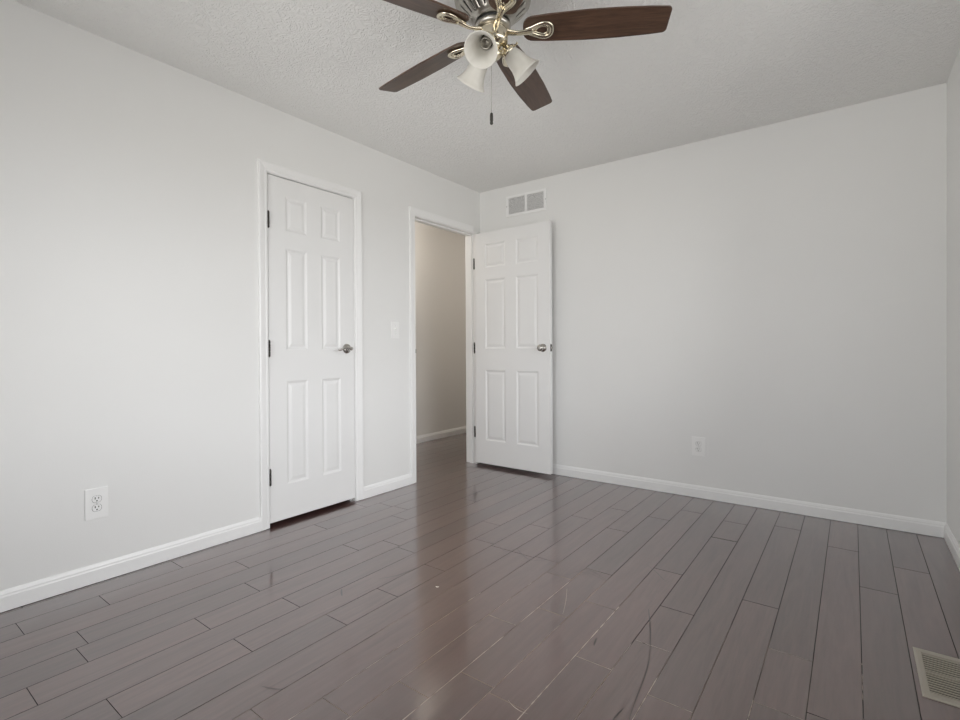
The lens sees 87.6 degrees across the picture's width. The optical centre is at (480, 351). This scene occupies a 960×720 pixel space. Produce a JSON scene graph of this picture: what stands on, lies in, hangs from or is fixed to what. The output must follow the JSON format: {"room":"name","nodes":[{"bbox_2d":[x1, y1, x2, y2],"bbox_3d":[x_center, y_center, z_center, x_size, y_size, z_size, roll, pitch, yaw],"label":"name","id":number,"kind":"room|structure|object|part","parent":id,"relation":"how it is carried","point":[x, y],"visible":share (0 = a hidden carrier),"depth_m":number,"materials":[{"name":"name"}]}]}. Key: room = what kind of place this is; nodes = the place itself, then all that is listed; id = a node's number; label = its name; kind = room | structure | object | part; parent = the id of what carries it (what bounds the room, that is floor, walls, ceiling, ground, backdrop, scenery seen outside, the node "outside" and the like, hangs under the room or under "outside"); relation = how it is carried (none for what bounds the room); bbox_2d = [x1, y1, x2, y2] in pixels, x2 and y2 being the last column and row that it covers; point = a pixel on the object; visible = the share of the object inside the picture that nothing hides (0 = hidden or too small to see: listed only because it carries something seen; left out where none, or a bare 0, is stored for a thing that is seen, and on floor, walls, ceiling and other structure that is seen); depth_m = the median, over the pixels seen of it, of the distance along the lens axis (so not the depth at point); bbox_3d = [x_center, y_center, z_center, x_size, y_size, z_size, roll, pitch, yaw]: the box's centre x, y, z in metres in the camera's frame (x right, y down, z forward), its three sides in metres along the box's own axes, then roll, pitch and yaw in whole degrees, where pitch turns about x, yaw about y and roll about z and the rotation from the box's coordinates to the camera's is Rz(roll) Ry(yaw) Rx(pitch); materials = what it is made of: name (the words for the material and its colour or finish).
{"room":"empty bedroom","nodes":[
{"label":"empty bedroom","id":0,"kind":"room"},
{"bbox_2d":[0,0,479,590],"bbox_3d":[-1.313,-0.167,2.870,0.115,2.500,4.240,0,0,37],"label":"wall","id":1,"kind":"structure","parent":0,"point":[129,342],"depth_m":2.37,"materials":[{"name":"paint"}]},
{"bbox_2d":[85,486,107,520],"bbox_3d":[-1.711,0.677,2.229,0.008,0.137,0.086,0,0,37],"label":"wall outlet","id":2,"kind":"object","parent":1,"relation":"attached to","point":[96,499],"visible":1,"depth_m":2.23,"materials":[{"name":"white plastic"}]},
{"bbox_2d":[92,504,101,511],"bbox_3d":[-1.710,0.696,2.228,0.001,0.031,0.037,0,0,37],"label":"receptacle","id":3,"kind":"object","parent":2,"relation":"attached to","point":[95,507],"depth_m":2.23,"materials":[{"name":"white plastic"}]},
{"bbox_2d":[92,495,101,502],"bbox_3d":[-1.710,0.657,2.227,0.003,0.031,0.037,0,0,37],"label":"receptacle","id":4,"kind":"object","parent":2,"relation":"attached to","point":[95,498],"depth_m":2.23,"materials":[{"name":"white plastic"}]},
{"bbox_2d":[0,517,260,612],"bbox_3d":[-1.850,0.988,2.038,0.012,0.081,2.006,0,0,37],"label":"baseboard","id":5,"kind":"structure","parent":1,"relation":"attached to","point":[11,598],"depth_m":2.29,"materials":[{"name":"paint"}]},
{"bbox_2d":[257,159,363,530],"bbox_3d":[-1.088,-0.036,3.173,0.145,2.112,0.742,0,0,37],"label":"door frame","id":6,"kind":"structure","parent":1,"relation":"attached to","point":[264,167],"depth_m":2.89,"materials":[{"name":"paint"}]},
{"bbox_2d":[267,174,354,522],"bbox_3d":[-1.037,-0.016,3.130,0.090,2.021,0.625,0,0,37],"label":"door","id":7,"kind":"structure","parent":1,"relation":"in","point":[311,261],"depth_m":3.11,"materials":[{"name":"paint"}]},
{"bbox_3d":[-0.893,-0.018,3.294,0.055,0.065,0.132,0,0,37],"label":"handle","id":8,"kind":"part","parent":7,"relation":"part of","materials":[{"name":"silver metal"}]},
{"bbox_2d":[364,473,411,498],"bbox_3d":[-0.671,0.973,3.626,0.012,0.081,0.467,0,0,37],"label":"baseboard","id":9,"kind":"structure","parent":1,"relation":"attached to","point":[375,489],"depth_m":3.61,"materials":[{"name":"paint"}]},
{"bbox_2d":[391,321,398,337],"bbox_3d":[-0.627,-0.158,3.681,0.019,0.122,0.079,0,0,37],"label":"light switch","id":10,"kind":"object","parent":1,"relation":"attached to","point":[394,325],"visible":1,"depth_m":3.68,"materials":[{"name":"white plastic"}]},
{"bbox_2d":[409,206,477,483],"bbox_3d":[-0.320,-0.048,4.207,0.145,2.115,0.899,0,0,37],"label":"door frame","id":11,"kind":"structure","parent":1,"relation":"attached to","point":[415,214],"depth_m":4.35,"materials":[{"name":"paint"}]},
{"bbox_2d":[473,221,552,473],"bbox_3d":[0.256,-0.029,4.229,0.787,2.021,0.157,0,0,37],"label":"door","id":12,"kind":"structure","parent":11,"relation":"attached to","point":[512,266],"depth_m":4.18,"materials":[{"name":"paint"}]},
{"bbox_3d":[0.480,-0.028,3.998,0.065,0.065,0.061,0,0,37],"label":"knob","id":13,"kind":"part","parent":12,"relation":"part of","materials":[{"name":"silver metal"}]},
{"bbox_2d":[415,222,465,435],"bbox_3d":[-0.343,-0.191,6.035,0.120,2.500,4.400,0,0,37],"label":"wall","id":14,"kind":"structure","parent":0,"point":[440,277],"depth_m":5.75,"materials":[{"name":"paint"}]},
{"bbox_2d":[416,426,465,443],"bbox_3d":[-0.284,0.957,6.002,0.012,0.081,4.160,0,0,37],"label":"baseboard","id":15,"kind":"structure","parent":14,"relation":"attached to","point":[460,430],"depth_m":5.75,"materials":[{"name":"paint"}]},
{"bbox_2d":[0,433,959,719],"bbox_3d":[0.446,1.039,3.581,4.629,0.060,7.420,0,0,37],"label":"floor","id":16,"kind":"structure","parent":0,"point":[465,590],"depth_m":1.93,"materials":[{"name":"brown wood"}]},
{"bbox_2d":[913,647,959,707],"bbox_3d":[1.447,1.011,1.553,0.141,0.010,0.302,0,0,37],"label":"floor vent","id":17,"kind":"object","parent":16,"relation":"in","point":[939,674],"visible":1,"depth_m":1.56,"materials":[{"name":"beige metal"}]},
{"bbox_2d":[13,0,959,192],"bbox_3d":[0.456,-1.480,3.536,4.533,0.100,7.440,0,0,37],"label":"ceiling","id":18,"kind":"structure","parent":0,"point":[718,68],"depth_m":2.50,"materials":[{"name":"white paint"}]},
{"bbox_2d":[379,0,671,124],"bbox_3d":[0.026,-1.138,1.961,1.245,0.562,1.270,0,0,37],"label":"ceiling fan","id":19,"kind":"object","parent":18,"relation":"hanging from","point":[491,21],"visible":1,"depth_m":1.89,"materials":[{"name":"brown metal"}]},
{"bbox_3d":[-0.243,-1.233,2.186,0.542,0.006,0.131,0,15,42],"label":"fan blade","id":20,"kind":"part","parent":19,"relation":"part of","materials":[{"name":"brown wood"}]},
{"bbox_3d":[-0.289,-1.230,1.733,0.542,0.006,0.131,-1,15,-30],"label":"fan blade","id":21,"kind":"part","parent":19,"relation":"part of","materials":[{"name":"brown wood"}]},
{"bbox_3d":[-0.018,-1.123,2.005,0.125,0.109,0.125,10,38,-30],"label":"lamp shade","id":22,"kind":"part","parent":19,"relation":"part of","materials":[{"name":"white glass"}]},
{"bbox_3d":[0.012,-1.122,1.835,0.125,0.109,0.125,11,-41,8],"label":"lamp shade","id":23,"kind":"part","parent":19,"relation":"part of","materials":[{"name":"white glass"}]},
{"bbox_2d":[480,35,491,48],"bbox_3d":[0.021,-1.149,1.859,0.041,0.035,0.041,11,-41,8],"label":"bulb","id":24,"kind":"object","parent":19,"relation":"attached to","point":[485,42],"depth_m":1.86,"materials":[{"name":"white glass"}]},
{"bbox_3d":[0.024,-1.156,1.874,0.079,0.061,0.068,0,0,-6],"label":"light arm","id":25,"kind":"part","parent":19,"relation":"part of","materials":[{"name":"gold metal"}]},
{"bbox_3d":[0.039,-1.045,1.884,0.003,0.296,0.004,0,0,37],"label":"pull chain","id":26,"kind":"part","parent":19,"relation":"part of","materials":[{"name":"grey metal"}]},
{"bbox_3d":[0.127,-1.231,1.550,0.131,0.006,0.542,14,-3,-12],"label":"fan blade","id":27,"kind":"part","parent":19,"relation":"part of","materials":[{"name":"brown wood"}]},
{"bbox_3d":[0.112,-1.157,1.938,0.074,0.061,0.073,0,0,37],"label":"light arm","id":28,"kind":"part","parent":19,"relation":"part of","materials":[{"name":"gold metal"}]},
{"bbox_3d":[0.144,-1.123,1.946,0.125,0.109,0.125,-39,9,36],"label":"lamp shade","id":29,"kind":"part","parent":19,"relation":"part of","materials":[{"name":"white glass"}]},
{"bbox_3d":[0.201,-1.236,2.282,0.131,0.006,0.542,-16,-6,23],"label":"fan blade","id":30,"kind":"part","parent":19,"relation":"part of","materials":[{"name":"brown wood"}]},
{"bbox_3d":[0.430,-1.235,1.889,0.542,0.006,0.131,0,-14,6],"label":"fan blade","id":31,"kind":"part","parent":19,"relation":"part of","materials":[{"name":"brown wood"}]},
{"bbox_2d":[480,83,946,522],"bbox_3d":[1.284,-0.185,3.656,3.348,2.500,0.120,0,0,37],"label":"wall","id":32,"kind":"structure","parent":0,"point":[774,295],"depth_m":3.18,"materials":[{"name":"paint"}]},
{"bbox_2d":[506,188,546,216],"bbox_3d":[0.379,-1.255,4.237,0.400,0.178,0.009,0,0,37],"label":"air vent","id":33,"kind":"object","parent":32,"relation":"in","point":[533,201],"visible":1,"depth_m":4.23,"materials":[{"name":"metal"}]},
{"bbox_3d":[0.306,-1.255,4.292,0.163,0.134,0.005,0,0,37],"label":"louvre panel","id":34,"kind":"part","parent":33,"relation":"part of","materials":[{"name":"paint"}]},
{"bbox_3d":[0.453,-1.255,4.183,0.163,0.134,0.005,0,0,37],"label":"louvre panel","id":35,"kind":"part","parent":33,"relation":"part of","materials":[{"name":"paint"}]},
{"bbox_2d":[692,436,704,456],"bbox_3d":[1.491,0.652,3.431,0.088,0.130,0.008,0,0,37],"label":"wall outlet","id":36,"kind":"object","parent":32,"relation":"attached to","point":[698,443],"visible":1,"depth_m":3.43,"materials":[{"name":"white plastic"}]},
{"bbox_2d":[553,464,945,537],"bbox_3d":[1.257,0.963,3.605,3.093,0.081,0.012,0,0,37],"label":"baseboard","id":37,"kind":"structure","parent":32,"relation":"attached to","point":[875,519],"depth_m":3.18,"materials":[{"name":"paint"}]},
{"bbox_2d":[947,47,959,546],"bbox_3d":[1.281,-0.170,0.944,0.120,2.500,4.240,0,0,37],"label":"wall","id":38,"kind":"structure","parent":0,"point":[953,83],"depth_m":2.50,"materials":[{"name":"paint"}]},
{"bbox_2d":[944,523,959,570],"bbox_3d":[1.269,0.978,1.038,0.012,0.081,4.120,0,0,37],"label":"baseboard","id":39,"kind":"structure","parent":38,"relation":"attached to","point":[953,546],"depth_m":2.48,"materials":[{"name":"paint"}]}
]}

